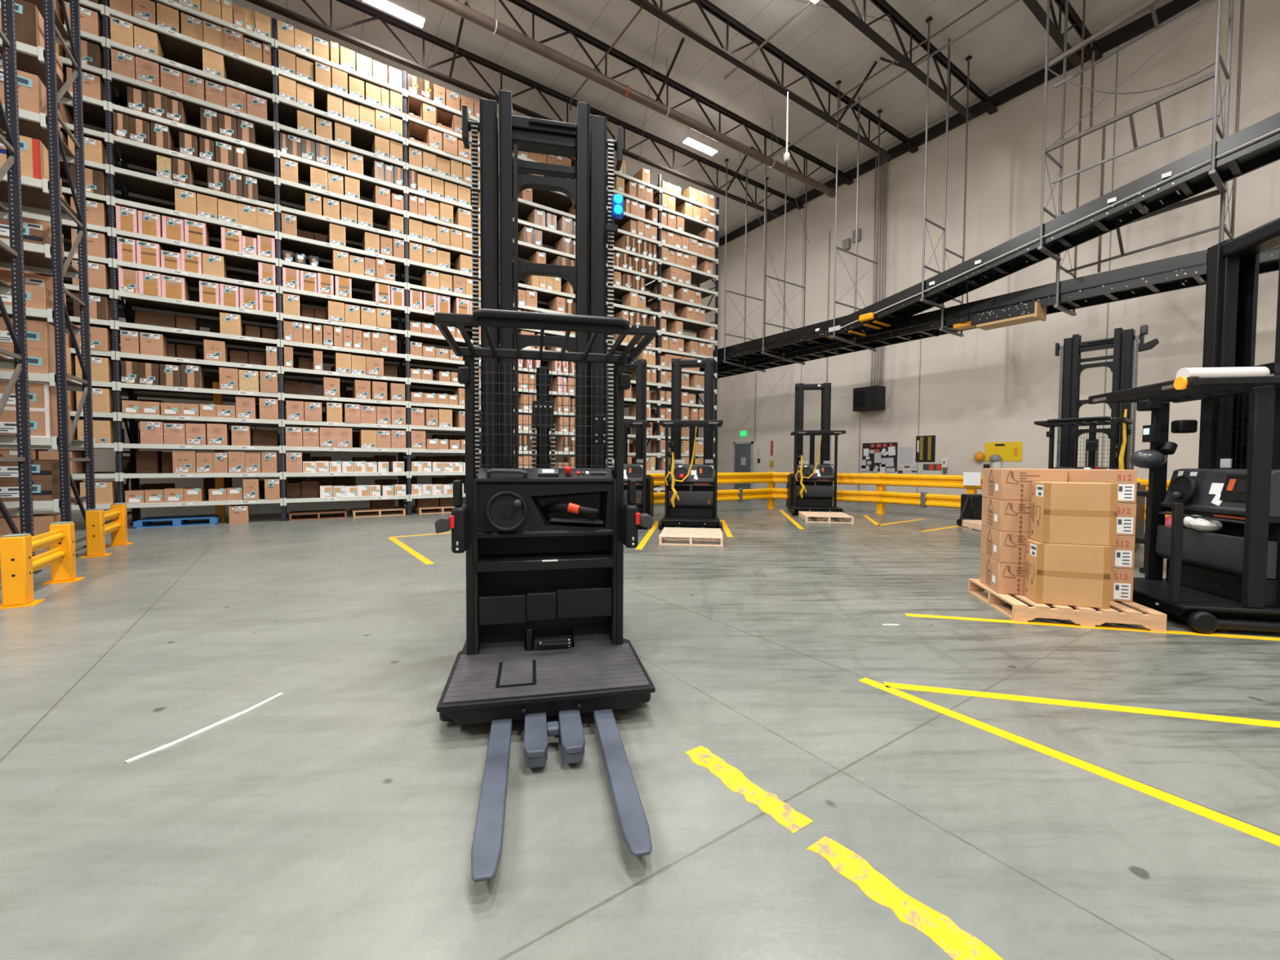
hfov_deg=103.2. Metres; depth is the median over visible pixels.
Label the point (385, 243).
cardboard box
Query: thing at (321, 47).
cardboard box
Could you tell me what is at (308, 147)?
cardboard box
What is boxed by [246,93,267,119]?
cardboard box
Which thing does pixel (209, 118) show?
cardboard box
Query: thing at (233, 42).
cardboard box
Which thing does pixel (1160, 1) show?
conduit
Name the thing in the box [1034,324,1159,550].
forklift
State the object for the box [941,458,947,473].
dispenser
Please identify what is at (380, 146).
cardboard box
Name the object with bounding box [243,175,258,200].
cardboard box
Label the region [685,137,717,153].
diffuser
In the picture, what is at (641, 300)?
cardboard box
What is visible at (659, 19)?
wire
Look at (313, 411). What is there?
cardboard box
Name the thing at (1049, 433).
work lamp
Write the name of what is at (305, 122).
cardboard box
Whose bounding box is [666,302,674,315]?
cardboard box
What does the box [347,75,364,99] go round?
cardboard box
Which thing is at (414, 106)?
cardboard box
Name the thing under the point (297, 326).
cardboard box
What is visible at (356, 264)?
cardboard box
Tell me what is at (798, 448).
work lamp
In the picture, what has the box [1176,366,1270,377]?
tube
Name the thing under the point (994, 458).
mask
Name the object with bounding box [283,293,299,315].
cardboard box
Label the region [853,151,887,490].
panel
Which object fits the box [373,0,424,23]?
diffuser
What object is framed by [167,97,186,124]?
cardboard box
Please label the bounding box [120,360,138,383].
cardboard box
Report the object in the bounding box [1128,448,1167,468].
mirror
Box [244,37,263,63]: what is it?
cardboard box
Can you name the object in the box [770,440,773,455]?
fire extinguisher sign
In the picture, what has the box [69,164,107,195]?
cardboard box
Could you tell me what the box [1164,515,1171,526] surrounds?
bag
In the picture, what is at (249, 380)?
cardboard box
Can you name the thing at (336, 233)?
cardboard box
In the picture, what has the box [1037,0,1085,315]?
hanger
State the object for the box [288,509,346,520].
wooden pallet
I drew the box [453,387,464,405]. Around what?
cardboard box
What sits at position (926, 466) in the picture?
strip
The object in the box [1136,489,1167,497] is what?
shelf
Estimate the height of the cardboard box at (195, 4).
0.430 m
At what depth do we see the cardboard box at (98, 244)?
9.22 m
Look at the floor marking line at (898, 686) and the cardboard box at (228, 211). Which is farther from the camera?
the cardboard box at (228, 211)
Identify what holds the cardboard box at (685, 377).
on the storage rack at (182, 53)
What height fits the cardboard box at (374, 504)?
0.240 m
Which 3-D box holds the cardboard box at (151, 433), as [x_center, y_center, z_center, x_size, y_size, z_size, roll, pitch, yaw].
[-9.504,-0.911,9.944,0.314,0.424,0.588,-1,2,-34]
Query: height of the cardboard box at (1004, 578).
0.372 m
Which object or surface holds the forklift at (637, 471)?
on the floor at (334, 817)
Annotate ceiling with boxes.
[172,0,1173,238]
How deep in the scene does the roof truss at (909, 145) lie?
12.64 m
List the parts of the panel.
plate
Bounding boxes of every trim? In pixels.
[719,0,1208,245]
[800,46,1118,493]
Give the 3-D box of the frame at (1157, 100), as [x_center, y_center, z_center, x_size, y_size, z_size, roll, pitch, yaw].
[8.963,-6.406,9.384,0.492,0.664,2.305,-1,2,-34]
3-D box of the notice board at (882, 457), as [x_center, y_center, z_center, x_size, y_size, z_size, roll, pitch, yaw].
[8.246,-0.731,17.538,0.030,1.105,1.310,-1,2,-34]
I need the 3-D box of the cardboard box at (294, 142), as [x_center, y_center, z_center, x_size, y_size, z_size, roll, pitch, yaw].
[-7.535,-7.140,11.070,0.224,0.426,0.549,-1,2,-34]
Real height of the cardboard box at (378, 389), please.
0.419 m
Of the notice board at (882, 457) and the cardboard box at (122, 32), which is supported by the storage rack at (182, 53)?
the cardboard box at (122, 32)
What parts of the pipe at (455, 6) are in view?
hanger rod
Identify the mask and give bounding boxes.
[989,454,1001,462]
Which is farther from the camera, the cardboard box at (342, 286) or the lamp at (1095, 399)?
the cardboard box at (342, 286)
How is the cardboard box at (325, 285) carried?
on the storage rack at (182, 53)
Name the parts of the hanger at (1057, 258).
hanger rod, support arm, drop post, hanger rod, support arm, hanger rod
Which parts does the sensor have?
rod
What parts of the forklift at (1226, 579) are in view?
post, post, knob, mast rail, kick panel, warning plate, mast rail, panel, instrument panel, leg, post, mast rail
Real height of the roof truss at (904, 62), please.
1.128 m
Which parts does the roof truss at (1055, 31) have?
wall seat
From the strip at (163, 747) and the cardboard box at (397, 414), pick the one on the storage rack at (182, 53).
the cardboard box at (397, 414)
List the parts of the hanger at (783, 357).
hanger rod, support arm, hanger rod, hanger rod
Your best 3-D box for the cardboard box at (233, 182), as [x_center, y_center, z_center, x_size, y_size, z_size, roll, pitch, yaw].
[-8.358,-5.995,10.474,0.264,0.423,0.527,-1,2,-35]
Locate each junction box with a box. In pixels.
[842,238,850,250]
[852,227,861,243]
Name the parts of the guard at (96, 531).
post, plate, rail, rail, post, plate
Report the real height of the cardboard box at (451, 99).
0.407 m
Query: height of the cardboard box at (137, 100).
0.414 m
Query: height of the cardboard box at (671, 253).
0.414 m
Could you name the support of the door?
in the wall at (979, 387)
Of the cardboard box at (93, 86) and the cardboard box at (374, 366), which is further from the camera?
the cardboard box at (374, 366)
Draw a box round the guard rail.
[646,471,1172,520]
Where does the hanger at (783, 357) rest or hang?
hanging from the ceiling
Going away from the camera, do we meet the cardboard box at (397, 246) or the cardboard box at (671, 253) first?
the cardboard box at (397, 246)
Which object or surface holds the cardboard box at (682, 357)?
on the storage rack at (182, 53)
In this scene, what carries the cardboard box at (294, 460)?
on the storage rack at (182, 53)
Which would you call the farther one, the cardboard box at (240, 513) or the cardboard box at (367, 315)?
the cardboard box at (367, 315)
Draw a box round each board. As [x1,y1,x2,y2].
[860,442,897,473]
[984,441,1022,461]
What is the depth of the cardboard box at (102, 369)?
9.29 m
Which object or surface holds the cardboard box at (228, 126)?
on the storage rack at (182, 53)
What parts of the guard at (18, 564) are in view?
post, plate, rail, rail, post, plate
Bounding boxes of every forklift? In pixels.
[434,89,657,882]
[605,359,653,528]
[657,357,723,530]
[786,382,845,518]
[1019,217,1279,633]
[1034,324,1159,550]
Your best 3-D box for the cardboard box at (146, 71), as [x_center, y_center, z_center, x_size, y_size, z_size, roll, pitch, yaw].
[-9.408,-7.667,9.761,0.314,0.423,0.601,-1,2,-34]
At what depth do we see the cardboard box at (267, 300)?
10.65 m
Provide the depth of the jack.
10.59 m
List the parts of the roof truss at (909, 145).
wall seat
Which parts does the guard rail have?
rail, rail, rail, rail, post, rail, rail, post, rail, rail, post, rail, rail, rail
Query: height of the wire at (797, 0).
0.214 m
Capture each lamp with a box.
[457,366,470,384]
[606,194,623,232]
[618,373,630,390]
[668,441,675,448]
[796,446,801,451]
[1046,431,1051,436]
[1093,396,1106,402]
[1126,428,1131,435]
[1136,399,1162,411]
[1139,324,1148,335]
[1161,384,1174,390]
[1170,419,1197,433]
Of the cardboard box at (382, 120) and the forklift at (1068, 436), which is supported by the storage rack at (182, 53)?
the cardboard box at (382, 120)
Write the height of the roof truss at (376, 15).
1.128 m
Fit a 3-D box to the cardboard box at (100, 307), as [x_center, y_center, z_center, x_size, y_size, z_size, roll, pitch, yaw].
[-10.120,-3.149,9.417,0.414,0.422,0.542,-1,2,-34]
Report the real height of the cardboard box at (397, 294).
0.430 m
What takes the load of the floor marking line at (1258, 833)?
on the floor at (334, 817)
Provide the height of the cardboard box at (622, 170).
0.409 m
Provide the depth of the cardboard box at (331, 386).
11.32 m
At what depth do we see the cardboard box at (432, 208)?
12.42 m
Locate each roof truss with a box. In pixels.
[244,0,803,217]
[456,0,853,187]
[629,0,918,159]
[822,0,997,120]
[1022,0,1102,66]
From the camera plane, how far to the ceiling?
13.21 m
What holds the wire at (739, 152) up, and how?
attached to the roof truss at (576, 33)
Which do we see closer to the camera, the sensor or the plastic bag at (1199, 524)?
the plastic bag at (1199, 524)
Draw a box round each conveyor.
[699,111,1279,370]
[699,244,1279,378]
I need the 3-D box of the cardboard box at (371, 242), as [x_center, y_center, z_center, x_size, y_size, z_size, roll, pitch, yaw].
[-6.324,-5.474,11.922,0.294,0.429,0.547,-1,2,-34]
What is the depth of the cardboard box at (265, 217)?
10.57 m
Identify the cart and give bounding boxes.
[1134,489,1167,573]
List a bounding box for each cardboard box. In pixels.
[0,0,44,49]
[0,67,47,115]
[0,131,48,180]
[0,217,64,258]
[0,222,51,245]
[0,269,66,318]
[0,282,53,310]
[0,316,55,353]
[0,345,55,373]
[0,379,57,411]
[0,408,57,437]
[0,460,59,480]
[0,480,60,502]
[0,513,61,555]
[31,459,72,496]
[56,53,62,80]
[57,110,60,133]
[60,177,62,196]
[64,0,102,36]
[65,39,103,68]
[66,66,105,101]
[66,346,71,381]
[67,133,106,164]
[67,405,70,434]
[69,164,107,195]
[70,196,108,226]
[71,228,109,258]
[71,259,111,289]
[73,293,111,320]
[75,324,112,351]
[75,355,113,382]
[75,387,114,413]
[77,419,115,443]
[80,480,117,504]
[88,0,102,4]
[109,0,133,16]
[110,16,134,48]
[111,48,136,79]
[115,205,138,233]
[116,236,137,262]
[118,267,138,293]
[120,329,140,354]
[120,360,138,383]
[127,86,147,113]
[128,116,151,144]
[132,0,157,25]
[133,25,163,57]
[135,56,160,87]
[136,240,162,266]
[137,210,162,237]
[137,362,159,385]
[138,271,161,297]
[139,332,168,356]
[139,421,164,444]
[146,90,167,119]
[150,121,174,151]
[156,2,181,33]
[156,155,172,180]
[160,65,183,93]
[160,249,181,270]
[160,274,189,300]
[160,364,181,386]
[161,215,185,241]
[163,422,186,444]
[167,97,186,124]
[172,157,194,185]
[172,450,199,473]
[174,187,197,215]
[178,131,199,157]
[179,0,201,11]
[180,248,203,274]
[180,364,204,388]
[181,12,203,41]
[182,72,205,101]
[184,219,209,246]
[185,423,207,444]
[195,452,213,473]
[196,193,217,219]
[199,137,215,161]
[199,280,220,305]
[200,106,218,133]
[201,0,222,19]
[202,48,226,79]
[202,253,226,277]
[203,20,223,48]
[203,339,227,361]
[205,80,226,107]
[206,423,229,445]
[207,166,226,192]
[213,452,228,472]
[215,141,234,166]
[216,404,235,417]
[217,112,237,138]
[217,199,238,223]
[218,367,239,390]
[219,283,239,307]
[219,312,242,335]
[221,226,242,252]
[223,26,244,56]
[225,171,243,196]
[226,86,247,113]
[227,451,245,472]
[228,504,249,524]
[231,425,251,445]
[235,396,257,418]
[236,118,256,144]
[238,203,257,227]
[238,369,260,391]
[239,287,259,310]
[241,235,257,255]
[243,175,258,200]
[243,478,260,500]
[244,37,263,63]
[244,452,261,472]
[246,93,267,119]
[254,11,271,38]
[257,207,275,231]
[257,235,275,258]
[257,262,275,285]
[258,289,276,312]
[259,371,278,393]
[259,398,278,419]
[261,452,277,472]
[264,478,280,499]
[266,346,277,366]
[277,19,293,47]
[278,48,295,75]
[279,75,296,102]
[280,158,297,182]
[281,213,297,235]
[282,266,299,289]
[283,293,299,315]
[285,426,302,446]
[285,452,302,472]
[286,400,303,421]
[288,134,301,157]
[292,321,302,342]
[294,28,311,53]
[296,56,313,80]
[296,82,314,107]
[297,110,314,134]
[299,270,316,292]
[301,137,315,160]
[302,426,319,447]
[304,192,321,215]
[304,401,321,421]
[310,166,328,191]
[312,35,328,60]
[314,62,330,87]
[315,116,332,140]
[315,142,329,165]
[316,272,333,295]
[319,427,336,447]
[322,197,339,219]
[322,324,333,346]
[322,377,339,397]
[324,402,342,422]
[326,93,342,117]
[326,300,344,322]
[327,172,343,195]
[328,147,346,170]
[328,223,346,246]
[330,67,347,93]
[331,249,348,272]
[333,122,351,146]
[333,275,351,297]
[334,352,351,373]
[335,427,352,447]
[338,45,355,70]
[339,201,356,223]
[342,100,359,123]
[342,404,360,422]
[343,176,359,199]
[344,303,359,324]
[346,151,363,174]
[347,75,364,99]
[348,254,364,275]
[351,355,365,374]
[352,379,370,399]
[355,53,372,76]
[356,205,373,227]
[359,105,374,128]
[359,429,376,448]
[360,306,376,326]
[360,405,376,423]
[362,231,379,253]
[364,82,381,105]
[364,257,375,277]
[365,356,383,376]
[369,499,394,508]
[370,381,386,399]
[371,59,386,82]
[372,135,389,157]
[372,185,390,207]
[372,283,390,304]
[374,109,390,133]
[376,308,391,328]
[376,406,391,424]
[376,430,391,448]
[379,235,392,256]
[385,262,395,280]
[386,66,402,88]
[386,213,403,234]
[386,382,404,401]
[388,90,402,113]
[389,140,402,161]
[390,115,402,137]
[390,286,404,306]
[390,430,405,448]
[391,238,404,258]
[391,406,405,425]
[406,73,420,95]
[406,96,422,119]
[407,121,428,146]
[407,146,422,168]
[408,218,422,239]
[408,242,422,262]
[408,289,422,309]
[409,341,422,355]
[409,407,424,426]
[410,430,425,448]
[414,497,439,507]
[417,173,431,194]
[420,78,432,100]
[422,102,435,124]
[422,151,435,172]
[422,222,435,242]
[422,245,436,265]
[422,270,439,288]
[422,292,436,311]
[424,408,438,426]
[425,200,439,219]
[427,128,441,150]
[431,177,444,197]
[432,83,444,105]
[435,108,453,131]
[435,156,449,176]
[435,225,449,245]
[435,347,448,359]
[436,249,450,268]
[436,294,449,312]
[438,408,452,426]
[439,202,453,223]
[439,273,452,291]
[439,497,453,506]
[441,133,457,155]
[444,88,459,110]
[444,181,457,201]
[448,349,462,360]
[449,159,462,180]
[449,228,462,248]
[451,297,469,314]
[452,275,465,293]
[453,115,462,134]
[453,208,471,227]
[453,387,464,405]
[453,411,465,427]
[454,254,472,273]
[457,139,471,159]
[457,185,470,205]
[559,330,575,334]
[607,160,626,173]
[613,333,627,342]
[621,273,633,288]
[627,334,636,344]
[631,422,652,435]
[632,386,648,399]
[636,335,655,347]
[637,294,645,309]
[660,354,681,367]
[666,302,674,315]
[666,371,671,384]
[667,249,675,263]
[668,337,677,351]
[680,186,698,202]
[680,426,688,435]
[681,356,699,371]
[681,373,688,386]
[684,341,697,354]
[688,237,697,253]
[688,374,704,388]
[698,190,707,205]
[703,243,714,257]
[979,553,1025,600]
[980,525,1030,573]
[981,497,1031,542]
[982,468,1067,511]
[1024,538,1111,608]
[1029,481,1118,546]
[1051,468,1137,502]
[1110,535,1135,568]
[1110,568,1133,601]
[1116,502,1136,536]
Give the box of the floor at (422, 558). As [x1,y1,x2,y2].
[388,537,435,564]
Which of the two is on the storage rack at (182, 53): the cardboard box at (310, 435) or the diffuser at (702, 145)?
the cardboard box at (310, 435)
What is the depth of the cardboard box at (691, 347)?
17.23 m
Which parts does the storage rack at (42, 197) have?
upright post, upright post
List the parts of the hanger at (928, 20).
hanger rod, support arm, drop post, hanger rod, support arm, hanger rod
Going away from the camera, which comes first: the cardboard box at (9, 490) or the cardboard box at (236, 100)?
the cardboard box at (9, 490)
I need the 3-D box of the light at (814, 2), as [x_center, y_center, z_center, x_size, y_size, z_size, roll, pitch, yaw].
[3.341,-10.541,10.460,1.240,0.640,0.300,-1,2,-34]
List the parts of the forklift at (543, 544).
armrest handle, leg, gate arm, post, lift chain, mast rail, kick plate, mast rail, grab handle, knob, kick post, cylinder chain, panel, guard handrail, control handle, mast rail, kick plate, mast rail, lift chain, post, gate arm, leg, armrest handle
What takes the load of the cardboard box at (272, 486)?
on the storage rack at (182, 53)
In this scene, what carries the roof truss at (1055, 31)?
attached to the ceiling
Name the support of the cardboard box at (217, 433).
on the storage rack at (182, 53)
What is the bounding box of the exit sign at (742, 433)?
[740,431,746,435]
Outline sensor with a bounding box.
[783,91,790,162]
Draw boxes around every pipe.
[426,0,835,197]
[569,0,648,111]
[839,0,988,107]
[1089,26,1106,47]
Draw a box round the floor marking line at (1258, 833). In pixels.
[857,677,1279,846]
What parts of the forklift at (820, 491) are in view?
leg, post, mast rail, mast rail, kick panel, panel, mast rail, mast rail, instrument panel, warning plate, post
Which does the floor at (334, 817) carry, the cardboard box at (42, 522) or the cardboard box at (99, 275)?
the cardboard box at (42, 522)
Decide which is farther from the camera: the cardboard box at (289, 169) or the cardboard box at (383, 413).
the cardboard box at (383, 413)
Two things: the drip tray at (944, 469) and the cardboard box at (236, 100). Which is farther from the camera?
the drip tray at (944, 469)
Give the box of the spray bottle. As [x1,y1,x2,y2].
[983,464,989,468]
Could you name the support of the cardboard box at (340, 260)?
on the storage rack at (182, 53)
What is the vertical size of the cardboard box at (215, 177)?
0.428 m
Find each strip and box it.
[124,693,283,763]
[923,463,941,470]
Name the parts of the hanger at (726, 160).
hanger rod, support arm, hanger rod, hanger rod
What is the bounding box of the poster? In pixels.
[915,435,935,462]
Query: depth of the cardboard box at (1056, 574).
4.16 m
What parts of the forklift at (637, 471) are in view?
mast rail, mast rail, panel, instrument panel, mast rail, kick panel, mast rail, post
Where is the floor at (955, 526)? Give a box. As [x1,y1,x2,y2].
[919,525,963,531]
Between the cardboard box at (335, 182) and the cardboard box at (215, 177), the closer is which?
the cardboard box at (215, 177)
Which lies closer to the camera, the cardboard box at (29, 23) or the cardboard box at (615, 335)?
the cardboard box at (29, 23)
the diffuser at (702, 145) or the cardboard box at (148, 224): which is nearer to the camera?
the cardboard box at (148, 224)
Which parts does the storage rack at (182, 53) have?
upright frame, column guard, upright frame, upright frame, upright frame, upright frame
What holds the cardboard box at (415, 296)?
on the storage rack at (182, 53)
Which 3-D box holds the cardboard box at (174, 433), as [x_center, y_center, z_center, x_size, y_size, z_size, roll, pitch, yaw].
[-9.211,-0.906,10.092,0.304,0.407,0.504,-1,2,-34]
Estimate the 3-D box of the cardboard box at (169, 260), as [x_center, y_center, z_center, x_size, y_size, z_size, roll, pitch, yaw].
[-9.226,-4.253,10.039,0.284,0.341,0.564,-1,2,-34]
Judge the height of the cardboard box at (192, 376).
0.435 m
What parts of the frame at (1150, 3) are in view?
rail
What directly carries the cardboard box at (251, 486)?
on the storage rack at (182, 53)
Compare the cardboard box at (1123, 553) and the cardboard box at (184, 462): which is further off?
the cardboard box at (184, 462)
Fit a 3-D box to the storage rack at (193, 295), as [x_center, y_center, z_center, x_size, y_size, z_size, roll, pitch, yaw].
[-6.527,-4.454,13.545,15.080,10.500,1.000,-1,2,-34]
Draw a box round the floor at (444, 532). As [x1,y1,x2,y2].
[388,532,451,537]
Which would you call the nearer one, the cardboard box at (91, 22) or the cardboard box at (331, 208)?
the cardboard box at (91, 22)
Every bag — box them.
[973,451,984,462]
[991,461,1001,468]
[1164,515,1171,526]
[1183,515,1222,531]
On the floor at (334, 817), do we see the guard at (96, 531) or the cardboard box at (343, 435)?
the guard at (96, 531)
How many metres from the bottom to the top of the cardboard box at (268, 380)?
0.434 m
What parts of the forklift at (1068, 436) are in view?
post, lift chain, mast rail, grab handle, mast rail, guard handrail, cylinder chain, mast rail, post, mast rail, lift chain, leg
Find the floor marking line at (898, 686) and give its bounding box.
[883,681,1279,728]
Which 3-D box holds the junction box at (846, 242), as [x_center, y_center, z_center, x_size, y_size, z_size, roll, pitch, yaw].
[7.481,-8.527,18.373,0.120,0.350,0.260,-1,2,-34]
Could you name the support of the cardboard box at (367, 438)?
on the storage rack at (182, 53)
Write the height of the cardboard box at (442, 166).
0.412 m
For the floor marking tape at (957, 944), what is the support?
on the floor at (334, 817)
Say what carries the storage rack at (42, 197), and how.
on the floor at (334, 817)
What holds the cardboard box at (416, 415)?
on the storage rack at (182, 53)
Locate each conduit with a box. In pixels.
[724,0,812,79]
[742,0,1020,176]
[755,377,755,422]
[797,0,1165,194]
[826,231,830,382]
[1089,50,1106,272]
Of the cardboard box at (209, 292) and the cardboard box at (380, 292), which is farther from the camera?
the cardboard box at (380, 292)
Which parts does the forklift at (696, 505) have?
post, mast rail, mast rail, warning plate, kick panel, panel, instrument panel, mast rail, warning plate, mast rail, post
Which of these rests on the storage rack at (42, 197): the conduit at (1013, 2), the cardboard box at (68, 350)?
the cardboard box at (68, 350)
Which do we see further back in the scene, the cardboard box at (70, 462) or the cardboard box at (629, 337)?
the cardboard box at (629, 337)
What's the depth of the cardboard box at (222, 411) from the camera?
10.32 m
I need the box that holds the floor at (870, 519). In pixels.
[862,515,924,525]
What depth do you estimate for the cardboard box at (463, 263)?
12.90 m
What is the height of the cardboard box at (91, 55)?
0.420 m
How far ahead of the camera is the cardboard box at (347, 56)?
11.33 m
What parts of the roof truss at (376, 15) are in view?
wall seat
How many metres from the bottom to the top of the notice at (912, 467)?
0.100 m
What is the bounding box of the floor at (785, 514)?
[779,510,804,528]
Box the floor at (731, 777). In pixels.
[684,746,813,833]
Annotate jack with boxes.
[956,493,982,525]
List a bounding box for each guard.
[0,521,84,608]
[79,502,133,558]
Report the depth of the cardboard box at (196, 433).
10.06 m
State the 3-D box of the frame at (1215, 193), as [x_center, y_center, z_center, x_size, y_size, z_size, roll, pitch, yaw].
[9.761,-4.820,9.986,0.492,0.682,2.306,-1,2,-34]
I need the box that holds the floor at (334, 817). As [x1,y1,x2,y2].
[0,498,1279,959]
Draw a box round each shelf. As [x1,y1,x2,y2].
[476,551,613,572]
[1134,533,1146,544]
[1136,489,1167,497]
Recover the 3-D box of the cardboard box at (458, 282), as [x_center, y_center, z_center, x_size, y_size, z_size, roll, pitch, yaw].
[-4.712,-4.936,13.040,0.284,0.419,0.562,-1,2,-34]
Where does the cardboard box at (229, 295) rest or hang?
on the storage rack at (182, 53)
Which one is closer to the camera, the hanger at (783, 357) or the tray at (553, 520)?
the tray at (553, 520)
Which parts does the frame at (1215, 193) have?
rail, rail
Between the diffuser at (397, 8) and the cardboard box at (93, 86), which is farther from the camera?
the diffuser at (397, 8)
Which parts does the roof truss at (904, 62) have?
wall seat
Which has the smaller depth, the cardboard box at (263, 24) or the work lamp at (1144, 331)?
the work lamp at (1144, 331)
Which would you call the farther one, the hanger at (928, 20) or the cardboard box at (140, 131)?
the hanger at (928, 20)
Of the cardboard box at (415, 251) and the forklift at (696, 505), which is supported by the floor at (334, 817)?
the forklift at (696, 505)
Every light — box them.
[362,0,426,27]
[681,134,718,155]
[809,0,818,4]
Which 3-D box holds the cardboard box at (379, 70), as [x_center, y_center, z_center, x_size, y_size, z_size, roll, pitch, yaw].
[-6.139,-9.420,11.915,0.294,0.433,0.516,-1,2,-34]
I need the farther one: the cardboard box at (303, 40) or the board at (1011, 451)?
the board at (1011, 451)
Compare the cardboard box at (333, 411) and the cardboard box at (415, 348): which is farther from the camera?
the cardboard box at (415, 348)
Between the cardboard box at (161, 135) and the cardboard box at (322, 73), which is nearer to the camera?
the cardboard box at (161, 135)
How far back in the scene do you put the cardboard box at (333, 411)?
11.37 m
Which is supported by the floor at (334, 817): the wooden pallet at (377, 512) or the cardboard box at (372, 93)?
the wooden pallet at (377, 512)
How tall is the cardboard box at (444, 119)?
0.406 m
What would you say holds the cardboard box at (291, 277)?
on the storage rack at (182, 53)
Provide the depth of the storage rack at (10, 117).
5.64 m
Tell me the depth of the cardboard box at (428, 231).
12.39 m
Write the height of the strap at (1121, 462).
1.204 m
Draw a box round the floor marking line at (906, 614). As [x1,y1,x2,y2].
[904,613,1279,640]
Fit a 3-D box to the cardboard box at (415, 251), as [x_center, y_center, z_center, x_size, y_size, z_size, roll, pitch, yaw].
[-5.556,-5.485,12.455,0.284,0.422,0.600,-1,2,-34]
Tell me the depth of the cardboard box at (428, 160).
12.33 m
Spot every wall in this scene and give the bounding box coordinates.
[0,159,720,514]
[718,0,1279,504]
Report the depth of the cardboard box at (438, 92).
12.40 m
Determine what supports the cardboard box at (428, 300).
on the storage rack at (182, 53)
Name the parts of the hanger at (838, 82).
hanger rod, support arm, hanger rod, hanger rod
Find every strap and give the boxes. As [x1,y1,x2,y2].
[665,426,697,506]
[795,435,821,497]
[1118,408,1127,469]
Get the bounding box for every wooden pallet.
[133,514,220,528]
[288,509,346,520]
[349,506,405,517]
[412,506,454,514]
[658,527,723,546]
[798,511,853,523]
[961,519,982,530]
[968,577,1167,631]
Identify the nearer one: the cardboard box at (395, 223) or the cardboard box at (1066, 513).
the cardboard box at (1066, 513)
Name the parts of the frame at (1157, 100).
rail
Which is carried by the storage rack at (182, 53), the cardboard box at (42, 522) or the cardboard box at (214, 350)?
the cardboard box at (214, 350)
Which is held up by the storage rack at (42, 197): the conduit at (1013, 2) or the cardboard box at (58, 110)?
the cardboard box at (58, 110)
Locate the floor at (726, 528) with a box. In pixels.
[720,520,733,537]
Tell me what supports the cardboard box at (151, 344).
on the storage rack at (182, 53)
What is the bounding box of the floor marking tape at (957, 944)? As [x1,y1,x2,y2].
[806,835,1003,959]
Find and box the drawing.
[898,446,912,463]
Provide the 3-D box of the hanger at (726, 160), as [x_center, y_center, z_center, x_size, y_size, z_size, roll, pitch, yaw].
[3.825,-7.558,18.267,2.120,7.116,0.110,-1,2,-34]
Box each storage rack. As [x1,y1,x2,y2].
[0,0,41,589]
[0,0,95,555]
[0,0,719,528]
[40,48,632,519]
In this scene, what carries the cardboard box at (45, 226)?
on the storage rack at (42, 197)
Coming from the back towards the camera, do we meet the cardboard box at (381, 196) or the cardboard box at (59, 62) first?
the cardboard box at (381, 196)
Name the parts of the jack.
frame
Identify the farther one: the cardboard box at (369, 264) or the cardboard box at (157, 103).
the cardboard box at (369, 264)
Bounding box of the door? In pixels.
[733,441,753,489]
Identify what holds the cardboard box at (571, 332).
on the storage rack at (182, 53)
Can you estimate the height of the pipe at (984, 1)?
0.272 m
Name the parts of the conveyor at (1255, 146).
yellow motor, marker plate, marker plate, marker plate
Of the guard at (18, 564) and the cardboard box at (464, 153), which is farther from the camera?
the cardboard box at (464, 153)
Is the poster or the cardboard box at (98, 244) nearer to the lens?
the cardboard box at (98, 244)
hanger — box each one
[723,158,768,372]
[760,137,807,364]
[831,80,882,351]
[920,16,972,337]
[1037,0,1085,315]
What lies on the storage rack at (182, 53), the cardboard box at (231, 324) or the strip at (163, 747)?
the cardboard box at (231, 324)
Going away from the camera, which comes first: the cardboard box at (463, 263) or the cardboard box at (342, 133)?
the cardboard box at (342, 133)
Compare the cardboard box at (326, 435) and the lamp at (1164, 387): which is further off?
the cardboard box at (326, 435)
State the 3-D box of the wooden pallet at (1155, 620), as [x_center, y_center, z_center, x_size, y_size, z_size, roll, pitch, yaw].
[3.719,1.092,4.556,1.030,0.140,1.000,1,2,14]
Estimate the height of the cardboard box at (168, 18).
0.432 m
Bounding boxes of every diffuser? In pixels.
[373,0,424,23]
[682,140,714,155]
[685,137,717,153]
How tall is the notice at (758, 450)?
0.280 m
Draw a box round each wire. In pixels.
[638,18,659,164]
[738,151,787,312]
[751,57,808,242]
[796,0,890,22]
[1048,62,1215,94]
[1051,0,1216,145]
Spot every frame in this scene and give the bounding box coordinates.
[1044,71,1220,183]
[1048,0,1207,88]
[1065,189,1226,273]
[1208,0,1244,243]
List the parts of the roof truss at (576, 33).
wall seat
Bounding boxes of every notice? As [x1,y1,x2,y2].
[756,448,759,455]
[769,460,773,467]
[911,466,917,469]
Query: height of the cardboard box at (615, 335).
0.430 m
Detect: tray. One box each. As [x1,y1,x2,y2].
[549,516,603,524]
[942,467,946,473]
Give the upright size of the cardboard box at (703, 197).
0.421 m
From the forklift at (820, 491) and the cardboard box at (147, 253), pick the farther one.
the forklift at (820, 491)
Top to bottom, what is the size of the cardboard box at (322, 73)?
0.428 m

